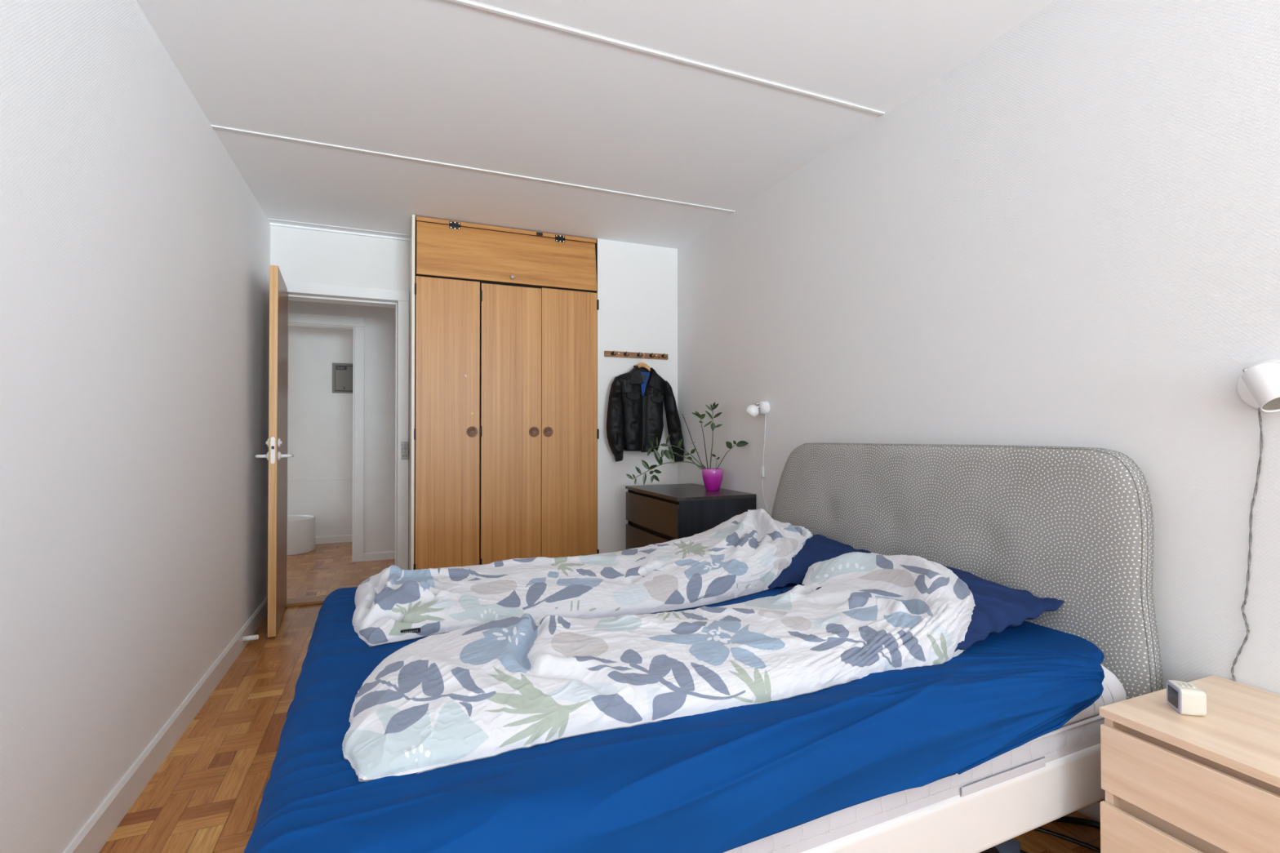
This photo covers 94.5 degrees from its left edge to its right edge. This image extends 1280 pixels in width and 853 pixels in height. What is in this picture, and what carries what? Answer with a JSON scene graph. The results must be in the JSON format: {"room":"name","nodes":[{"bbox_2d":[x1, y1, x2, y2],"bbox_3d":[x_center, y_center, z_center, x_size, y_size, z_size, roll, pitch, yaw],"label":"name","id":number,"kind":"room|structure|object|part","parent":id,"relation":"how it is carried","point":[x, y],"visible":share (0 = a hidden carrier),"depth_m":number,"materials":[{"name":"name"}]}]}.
{"room":"bedroom","nodes":[
{"label":"bedroom","id":0,"kind":"room"},
{"bbox_2d":[0,0,270,852],"bbox_3d":[-0.886,-0.118,-0.001,0.120,2.520,8.570,0,-1,-22],"label":"wall","id":1,"kind":"structure","parent":0,"point":[135,250],"depth_m":1.70,"materials":[{"name":"paint"}]},
{"bbox_2d":[62,595,267,852],"bbox_3d":[-0.808,1.089,-0.026,0.014,0.105,8.290,0,-1,-22],"label":"baseboard","id":2,"kind":"structure","parent":1,"relation":"attached to","point":[100,826],"depth_m":1.99,"materials":[{"name":"white paint"}]},
{"bbox_2d":[242,635,258,641],"bbox_3d":[-2.065,1.122,3.139,0.072,0.027,0.026,0,-1,-22],"label":"door stop","id":3,"kind":"object","parent":1,"relation":"attached to","point":[251,637],"visible":1,"depth_m":3.13,"materials":[{"name":"white plastic"}]},
{"bbox_2d":[287,325,353,537],"bbox_3d":[-3.662,-0.038,6.042,3.620,2.500,0.100,0,-1,-22],"label":"wall","id":4,"kind":"structure","parent":0,"point":[320,420],"depth_m":6.13,"materials":[{"name":"white paint"}]},
{"bbox_2d":[287,477,352,481],"bbox_3d":[-3.928,0.546,5.868,3.000,0.024,0.008,0,-1,-22],"label":"trim","id":5,"kind":"structure","parent":4,"relation":"attached to","point":[335,478],"depth_m":6.12,"materials":[{"name":"white paint"}]},
{"bbox_2d":[315,534,352,544],"bbox_3d":[-3.926,1.172,5.859,3.000,0.075,0.012,0,-1,-22],"label":"baseboard","id":6,"kind":"structure","parent":4,"relation":"attached to","point":[344,538],"depth_m":6.16,"materials":[{"name":"white paint"}]},
{"bbox_2d":[332,363,352,393],"bbox_3d":[-3.012,-0.506,6.248,0.425,0.313,0.024,0,-1,-22],"label":"box","id":7,"kind":"object","parent":4,"relation":"attached to","point":[342,373],"visible":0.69,"depth_m":6.20,"materials":[{"name":"grey metal"}]},
{"bbox_2d":[270,225,410,569],"bbox_3d":[-1.190,-0.059,4.410,2.672,2.500,0.180,0,-1,-22],"label":"wall","id":8,"kind":"structure","parent":0,"point":[307,255],"depth_m":3.99,"materials":[{"name":"paint"}]},
{"bbox_2d":[254,265,293,637],"bbox_3d":[-2.179,0.137,3.598,0.191,2.068,0.672,0,-1,-22],"label":"door","id":9,"kind":"structure","parent":8,"relation":"attached to","point":[277,455],"depth_m":3.32,"materials":[{"name":"brown wood"}]},
{"bbox_3d":[-2.158,0.168,3.353,0.138,0.021,0.053,-1,-1,43],"label":"lever","id":10,"kind":"part","parent":9,"relation":"part of","materials":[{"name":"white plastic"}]},
{"bbox_3d":[-2.097,0.167,3.330,0.020,0.052,0.052,0,-1,-27],"label":"handle","id":11,"kind":"part","parent":9,"relation":"part of","materials":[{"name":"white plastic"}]},
{"bbox_3d":[-2.044,0.133,3.293,0.021,0.150,0.002,0,-1,-27],"label":"lock plate","id":12,"kind":"part","parent":9,"relation":"part of","materials":[{"name":"silver metal"}]},
{"bbox_3d":[-2.194,0.137,3.594,0.041,2.068,0.666,0,-1,-27],"label":"panel","id":13,"kind":"part","parent":9,"relation":"part of","materials":[{"name":"brown wood"}]},
{"bbox_3d":[-2.042,0.167,3.358,0.020,0.052,0.052,0,-1,-27],"label":"handle","id":14,"kind":"part","parent":9,"relation":"part of","materials":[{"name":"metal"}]},
{"bbox_3d":[-2.034,0.169,3.421,0.059,0.021,0.129,0,-1,-22],"label":"lever","id":15,"kind":"part","parent":9,"relation":"part of","materials":[{"name":"silver metal"}]},
{"bbox_2d":[285,595,328,607],"bbox_3d":[-2.049,1.178,4.072,0.696,0.020,0.145,0,-1,-22],"label":"threshold","id":16,"kind":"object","parent":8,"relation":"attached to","point":[317,599],"depth_m":3.95,"materials":[{"name":"brown wood"}]},
{"bbox_2d":[270,222,410,241],"bbox_3d":[-1.999,-1.307,3.983,0.844,0.012,0.020,0,-1,-22],"label":"trim","id":17,"kind":"structure","parent":8,"relation":"attached to","point":[271,224],"depth_m":3.97,"materials":[{"name":"paint"}]},
{"bbox_2d":[284,280,408,599],"bbox_3d":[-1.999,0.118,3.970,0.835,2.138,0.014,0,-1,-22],"label":"trim","id":18,"kind":"structure","parent":8,"relation":"attached to","point":[402,296],"depth_m":4.10,"materials":[{"name":"white paint"}]},
{"bbox_2d":[401,441,408,459],"bbox_3d":[-1.631,0.167,4.106,0.046,0.121,0.014,0,-1,-22],"label":"light switch","id":19,"kind":"object","parent":8,"relation":"attached to","point":[405,445],"visible":1,"depth_m":4.10,"materials":[{"name":"plastic"}]},
{"bbox_2d":[288,300,397,552],"bbox_3d":[-3.257,-0.050,5.030,3.600,2.500,0.100,0,-1,-22],"label":"wall","id":20,"kind":"structure","parent":0,"point":[380,357],"depth_m":5.34,"materials":[{"name":"white paint"}]},
{"bbox_2d":[288,312,364,562],"bbox_3d":[-2.978,0.112,5.140,1.060,2.178,0.126,0,-1,-22],"label":"trim","id":21,"kind":"structure","parent":20,"relation":"attached to","point":[357,324],"depth_m":5.26,"materials":[{"name":"white paint"}]},
{"bbox_2d":[363,551,395,561],"bbox_3d":[-2.055,1.167,5.450,0.890,0.072,0.012,0,-1,-22],"label":"baseboard","id":22,"kind":"structure","parent":20,"relation":"attached to","point":[386,555],"depth_m":5.32,"materials":[{"name":"white paint"}]},
{"bbox_2d":[136,0,1055,248],"bbox_3d":[-1.048,-1.384,1.288,5.031,0.080,11.050,0,-1,-22],"label":"ceiling","id":23,"kind":"structure","parent":0,"point":[439,81],"depth_m":2.36,"materials":[{"name":"paint"}]},
{"bbox_2d":[211,124,735,212],"bbox_3d":[-0.655,-1.321,3.118,2.672,0.006,0.017,0,-1,-22],"label":"trim","id":24,"kind":"structure","parent":23,"relation":"attached to","point":[212,126],"depth_m":2.99,"materials":[{"name":"white paint"}]},
{"bbox_2d":[447,0,884,115],"bbox_3d":[-0.199,-1.334,2.009,2.672,0.006,0.017,0,-1,-22],"label":"trim","id":25,"kind":"structure","parent":23,"relation":"attached to","point":[460,2],"depth_m":2.10,"materials":[{"name":"white paint"}]},
{"bbox_2d":[98,542,1100,852],"bbox_3d":[-1.014,1.158,1.273,5.100,0.004,11.050,0,-1,-22],"label":"floor","id":26,"kind":"structure","parent":0,"point":[206,796],"depth_m":2.10,"materials":[{"name":"wood"}]},
{"bbox_2d":[287,515,315,555],"bbox_3d":[-3.419,1.047,5.719,0.490,0.322,0.490,0,-1,-22],"label":"round stool","id":27,"kind":"object","parent":26,"relation":"on","point":[300,528],"visible":0.5,"depth_m":5.61,"materials":[{"name":"white"}]},
{"bbox_2d":[287,516,311,520],"bbox_3d":[-3.419,0.905,5.720,0.462,0.006,0.462,0,-1,-22],"label":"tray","id":28,"kind":"object","parent":27,"relation":"on","point":[289,518],"depth_m":5.79,"materials":[{"name":"white"}]},
{"bbox_2d":[408,214,599,569],"bbox_3d":[-0.940,-0.060,4.103,1.215,2.495,0.546,0,-1,-22],"label":"wardrobe","id":29,"kind":"object","parent":26,"relation":"on","point":[504,433],"visible":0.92,"depth_m":3.87,"materials":[{"name":"brown wood"}]},
{"bbox_3d":[-1.499,-0.062,3.889,0.018,2.495,0.516,0,-1,-22],"label":"panel","id":30,"kind":"part","parent":29,"relation":"part of","materials":[{"name":"beige paint"}]},
{"bbox_3d":[-1.215,0.095,3.744,0.386,2.058,0.024,0,-1,-22],"label":"door","id":31,"kind":"part","parent":29,"relation":"part of","materials":[{"name":"brown wood"}]},
{"bbox_3d":[-1.075,0.034,3.787,0.069,0.069,0.005,0,-1,-22],"label":"finger pull","id":32,"kind":"part","parent":29,"relation":"part of","materials":[{"name":"brown wood"}]},
{"bbox_2d":[469,428,475,435],"bbox_3d":[-1.075,0.034,3.788,0.037,0.037,0.002,0,-1,-22],"label":"knob","id":33,"kind":"object","parent":29,"relation":"on","point":[472,431],"depth_m":3.79,"materials":[{"name":"brown wood"}]},
{"bbox_3d":[-0.852,-1.295,3.913,1.177,0.026,0.022,0,-1,-22],"label":"rail","id":34,"kind":"part","parent":29,"relation":"part of","materials":[{"name":"brown wood"}]},
{"bbox_3d":[-0.847,-1.110,3.903,1.174,0.332,0.033,0,-1,-22],"label":"flap door","id":35,"kind":"part","parent":29,"relation":"part of","materials":[{"name":"brown wood"}]},
{"bbox_3d":[-0.846,0.099,3.897,0.392,2.052,0.022,0,-1,-22],"label":"door","id":36,"kind":"part","parent":29,"relation":"part of","materials":[{"name":"brown wood"}]},
{"bbox_3d":[-0.705,0.035,3.941,0.069,0.069,0.005,0,-1,-22],"label":"finger pull","id":37,"kind":"part","parent":29,"relation":"part of","materials":[{"name":"brown wood"}]},
{"bbox_2d":[531,429,537,434],"bbox_3d":[-0.706,0.035,3.942,0.037,0.037,0.002,0,-1,-22],"label":"knob","id":38,"kind":"object","parent":29,"relation":"on","point":[533,431],"depth_m":3.94,"materials":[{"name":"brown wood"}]},
{"bbox_3d":[-0.618,0.036,3.977,0.069,0.069,0.005,0,-1,-22],"label":"finger pull","id":39,"kind":"part","parent":29,"relation":"part of","materials":[{"name":"brown wood"}]},
{"bbox_2d":[545,429,551,434],"bbox_3d":[-0.618,0.036,3.978,0.037,0.037,0.002,0,-1,-22],"label":"knob","id":40,"kind":"object","parent":29,"relation":"on","point":[547,431],"depth_m":3.98,"materials":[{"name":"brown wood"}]},
{"bbox_3d":[-0.481,0.097,4.047,0.390,2.058,0.022,0,-1,-22],"label":"door","id":41,"kind":"part","parent":29,"relation":"part of","materials":[{"name":"brown wood"}]},
{"bbox_2d":[625,483,755,549],"bbox_3d":[0.284,0.786,3.654,0.500,0.790,0.790,0,-1,-22],"label":"chest","id":42,"kind":"object","parent":26,"relation":"on","point":[655,513],"visible":0.45,"depth_m":3.37,"materials":[{"name":"black wood"}]},
{"bbox_3d":[0.061,0.738,3.563,0.013,0.189,0.788,0,-1,-22],"label":"drawer","id":43,"kind":"part","parent":42,"relation":"part of","materials":[{"name":"brown wood"}]},
{"bbox_3d":[0.061,0.521,3.566,0.013,0.186,0.788,0,-1,-22],"label":"drawer","id":44,"kind":"part","parent":42,"relation":"part of","materials":[{"name":"brown wood"}]},
{"bbox_3d":[0.095,0.786,3.576,0.010,0.750,0.754,0,-1,-22],"label":"rail","id":45,"kind":"part","parent":42,"relation":"part of","materials":[{"name":"brown wood"}]},
{"bbox_2d":[626,402,748,490],"bbox_3d":[0.297,0.121,3.626,0.737,0.540,0.222,0,-1,14],"label":"potted plant","id":46,"kind":"object","parent":42,"relation":"on","point":[712,477],"visible":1,"depth_m":3.60,"materials":[{"name":"green plant"}]},
{"bbox_3d":[0.187,0.267,3.612,0.470,0.110,0.015,0,-1,-6],"label":"stem","id":47,"kind":"part","parent":46,"relation":"part of","materials":[{"name":"green plant"}]},
{"bbox_3d":[0.242,0.192,3.643,0.352,0.165,0.020,0,-1,-1],"label":"stem","id":48,"kind":"part","parent":46,"relation":"part of","materials":[{"name":"green plant"}]},
{"bbox_3d":[0.283,0.207,3.617,0.259,0.135,0.013,0,-1,-10],"label":"stem","id":49,"kind":"part","parent":46,"relation":"part of","materials":[{"name":"green plant"}]},
{"bbox_3d":[0.335,0.089,3.660,0.150,0.337,0.010,0,-1,17],"label":"stem","id":50,"kind":"part","parent":46,"relation":"part of","materials":[{"name":"green plant"}]},
{"bbox_3d":[0.396,0.114,3.642,0.052,0.317,0.006,0,-1,5],"label":"stem","id":51,"kind":"part","parent":46,"relation":"part of","materials":[{"name":"green plant"}]},
{"bbox_3d":[0.439,0.075,3.638,0.025,0.394,0.008,0,-1,3],"label":"stem","id":52,"kind":"part","parent":46,"relation":"part of","materials":[{"name":"green plant"}]},
{"bbox_3d":[0.446,0.325,3.634,0.132,0.132,0.132,0,-1,-22],"label":"pot","id":53,"kind":"part","parent":46,"relation":"part of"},
{"bbox_3d":[0.510,0.192,3.564,0.016,0.163,0.168,0,-1,-36],"label":"stem","id":54,"kind":"part","parent":46,"relation":"part of","materials":[{"name":"green plant"}]},
{"bbox_2d":[771,443,1163,852],"bbox_3d":[0.095,0.612,1.877,2.114,1.100,1.724,0,-1,-22],"label":"bed","id":55,"kind":"object","parent":26,"relation":"on","point":[1073,526],"visible":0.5,"depth_m":1.72,"materials":[{"name":"fabric"}]},
{"bbox_2d":[723,714,1104,852],"bbox_3d":[0.080,0.822,1.880,2.058,0.184,1.679,0,-1,-22],"label":"mattress","id":56,"kind":"object","parent":55,"relation":"on","point":[1078,735],"visible":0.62,"depth_m":1.24,"materials":[{"name":"white fabric"}]},
{"bbox_3d":[0.817,0.788,1.325,0.284,0.029,0.004,0,-1,-24],"label":"handle","id":57,"kind":"part","parent":56,"relation":"part of","materials":[{"name":"white fabric"}]},
{"bbox_2d":[1063,664,1126,725],"bbox_3d":[0.069,0.672,1.877,2.032,0.114,1.675,0,-1,-22],"label":"topper","id":58,"kind":"object","parent":56,"relation":"on","point":[1113,691],"visible":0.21,"depth_m":1.51,"materials":[{"name":"white fabric"}]},
{"bbox_2d":[244,582,1104,852],"bbox_3d":[0.063,0.656,1.865,2.054,0.156,1.729,0,-1,-22],"label":"fitted sheet","id":59,"kind":"object","parent":58,"relation":"on","point":[722,780],"visible":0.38,"depth_m":1.07,"materials":[{"name":"blue fabric"}]},
{"bbox_2d":[351,508,813,646],"bbox_3d":[-0.073,0.479,2.237,1.840,0.237,0.766,0,-1,-22],"label":"quilt","id":60,"kind":"object","parent":59,"relation":"on","point":[741,556],"visible":0.97,"depth_m":1.99,"materials":[{"name":"fabric"}]},
{"bbox_2d":[342,551,975,782],"bbox_3d":[0.155,0.496,1.677,1.746,0.190,0.867,0,-1,-22],"label":"quilt","id":61,"kind":"object","parent":59,"relation":"on","point":[495,687],"visible":1,"depth_m":1.32,"materials":[{"name":"fabric"}]},
{"bbox_2d":[767,534,871,590],"bbox_3d":[0.577,0.523,2.536,0.508,0.152,0.646,0,-1,-22],"label":"pillow","id":62,"kind":"object","parent":59,"relation":"on","point":[819,548],"visible":0.23,"depth_m":2.31,"materials":[{"name":"blue fabric"}]},
{"bbox_2d":[780,564,1064,652],"bbox_3d":[0.864,0.520,1.898,0.500,0.142,0.660,0,-1,-25],"label":"pillow","id":63,"kind":"object","parent":59,"relation":"on","point":[997,607],"visible":0.31,"depth_m":1.67,"materials":[{"name":"blue fabric"}]},
{"bbox_3d":[0.389,0.858,1.147,1.990,0.146,0.040,0,-1,-24],"label":"rail","id":64,"kind":"part","parent":55,"relation":"part of","materials":[{"name":"white paint"}]},
{"bbox_2d":[980,839,1020,852],"bbox_3d":[0.867,1.152,1.630,0.300,0.013,0.210,0,-1,34],"label":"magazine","id":65,"kind":"object","parent":26,"relation":"on","point":[1011,846],"visible":0.18,"depth_m":1.61,"materials":[{"name":"paper"}]},
{"bbox_2d":[1033,826,1100,852],"bbox_3d":[1.147,1.153,1.686,0.045,0.011,0.496,1,-1,-44],"label":"power cable","id":66,"kind":"object","parent":26,"relation":"on","point":[1040,829],"visible":0.47,"depth_m":1.65,"materials":[{"name":"black plastic"}]},
{"bbox_2d":[1053,816,1100,829],"bbox_3d":[1.170,1.150,1.762,0.410,0.018,0.037,0,-1,23],"label":"power cable","id":67,"kind":"object","parent":26,"relation":"on","point":[1068,820],"visible":0.32,"depth_m":1.72,"materials":[{"name":"black plastic"}]},
{"bbox_2d":[1099,675,1279,852],"bbox_3d":[1.323,0.888,1.180,0.460,0.530,0.476,0,-1,-22],"label":"chest","id":68,"kind":"object","parent":26,"relation":"on","point":[1172,782],"visible":0.98,"depth_m":1.21,"materials":[{"name":"brown wood"}]},
{"bbox_3d":[1.116,0.902,1.095,0.013,0.144,0.474,0,-1,-22],"label":"drawer","id":69,"kind":"part","parent":68,"relation":"part of","materials":[{"name":"brown wood"}]},
{"bbox_2d":[1166,680,1206,715],"bbox_3d":[1.198,0.595,1.298,0.048,0.058,0.062,0,-1,19],"label":"alarm clock","id":70,"kind":"object","parent":68,"relation":"on","point":[1185,698],"visible":1,"depth_m":1.28,"materials":[{"name":"white plastic"}]},
{"bbox_3d":[1.153,0.887,1.111,0.010,0.490,0.440,0,-1,-22],"label":"rail","id":71,"kind":"part","parent":68,"relation":"part of","materials":[{"name":"brown wood"}]},
{"bbox_2d":[596,238,677,553],"bbox_3d":[-0.108,-0.059,4.476,0.619,2.500,0.520,0,-1,-22],"label":"wall","id":72,"kind":"structure","parent":0,"point":[637,284],"depth_m":4.21,"materials":[{"name":"paint"}]},
{"bbox_2d":[604,351,667,359],"bbox_3d":[-0.015,-0.508,4.210,0.487,0.040,0.052,0,-1,-22],"label":"coat rack","id":73,"kind":"object","parent":72,"relation":"attached to","point":[606,353],"visible":1,"depth_m":4.21,"materials":[{"name":"brown wood"}]},
{"bbox_2d":[637,352,650,371],"bbox_3d":[0.016,-0.409,4.171,0.300,0.230,0.027,0,-1,-22],"label":"clothes hanger","id":74,"kind":"object","parent":73,"relation":"hanging from","point":[641,364],"visible":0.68,"depth_m":4.17,"materials":[{"name":"brown wood"}]},
{"bbox_2d":[606,364,684,462],"bbox_3d":[0.045,-0.089,4.151,0.580,0.687,0.116,0,-1,-22],"label":"leather jacket","id":75,"kind":"object","parent":72,"relation":"attached to","point":[637,397],"visible":0.95,"depth_m":4.12,"materials":[{"name":"black leather"}]},
{"bbox_2d":[677,0,1279,694],"bbox_3d":[1.696,-0.109,1.061,0.120,2.520,8.570,0,-1,-22],"label":"wall","id":76,"kind":"structure","parent":0,"point":[1068,235],"depth_m":1.84,"materials":[{"name":"paint"}]},
{"bbox_2d":[745,400,769,513],"bbox_3d":[0.648,0.506,3.288,0.120,1.301,0.086,0,-1,-22],"label":"wall lamp","id":77,"kind":"object","parent":76,"relation":"attached to","point":[763,406],"visible":0.94,"depth_m":3.29,"materials":[{"name":"white metal"}]},
{"bbox_3d":[0.624,-0.086,3.292,0.074,0.072,0.074,0,-1,-22],"label":"lamp shade","id":78,"kind":"part","parent":77,"relation":"part of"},
{"bbox_2d":[760,466,764,477],"bbox_3d":[0.689,0.254,3.322,0.017,0.060,0.022,0,-1,-22],"label":"switch","id":79,"kind":"object","parent":77,"relation":"attached to","point":[762,468],"depth_m":3.31,"materials":[{"name":"white plastic"}]},
{"bbox_3d":[0.697,0.075,3.312,0.008,0.301,0.034,0,-1,-22],"label":"cord","id":80,"kind":"part","parent":77,"relation":"part of","materials":[{"name":"white plastic"}]},
{"bbox_3d":[0.693,0.719,3.300,0.021,0.875,0.058,0,-1,-22],"label":"cord","id":81,"kind":"part","parent":77,"relation":"part of","materials":[{"name":"white plastic"}]},
{"bbox_2d":[1076,802,1100,822],"bbox_3d":[1.750,1.113,0.744,0.012,0.070,7.770,0,-1,-22],"label":"baseboard","id":82,"kind":"structure","parent":76,"relation":"attached to","point":[1092,811],"depth_m":1.74,"materials":[{"name":"white paint"}]},
{"bbox_2d":[1231,359,1279,681],"bbox_3d":[1.433,0.288,1.366,0.131,0.893,0.159,0,-1,-22],"label":"wall lamp","id":83,"kind":"object","parent":76,"relation":"attached to","point":[1258,385],"visible":0.95,"depth_m":1.36,"materials":[{"name":"white metal"}]},
{"bbox_3d":[1.468,0.345,1.430,0.016,0.780,0.066,0,-1,-12],"label":"cord","id":84,"kind":"part","parent":83,"relation":"part of","materials":[{"name":"grey plastic"}]},
{"bbox_3d":[1.424,-0.088,1.336,0.067,0.113,0.105,0,-1,8],"label":"lamp shade","id":85,"kind":"part","parent":83,"relation":"part of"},
{"bbox_2d":[1262,397,1279,410],"bbox_3d":[1.421,-0.055,1.314,0.060,0.036,0.056,0,-1,-22],"label":"diffuser","id":86,"kind":"object","parent":83,"relation":"attached to","point":[1268,403],"depth_m":1.32,"materials":[{"name":"white plastic"}]}
]}

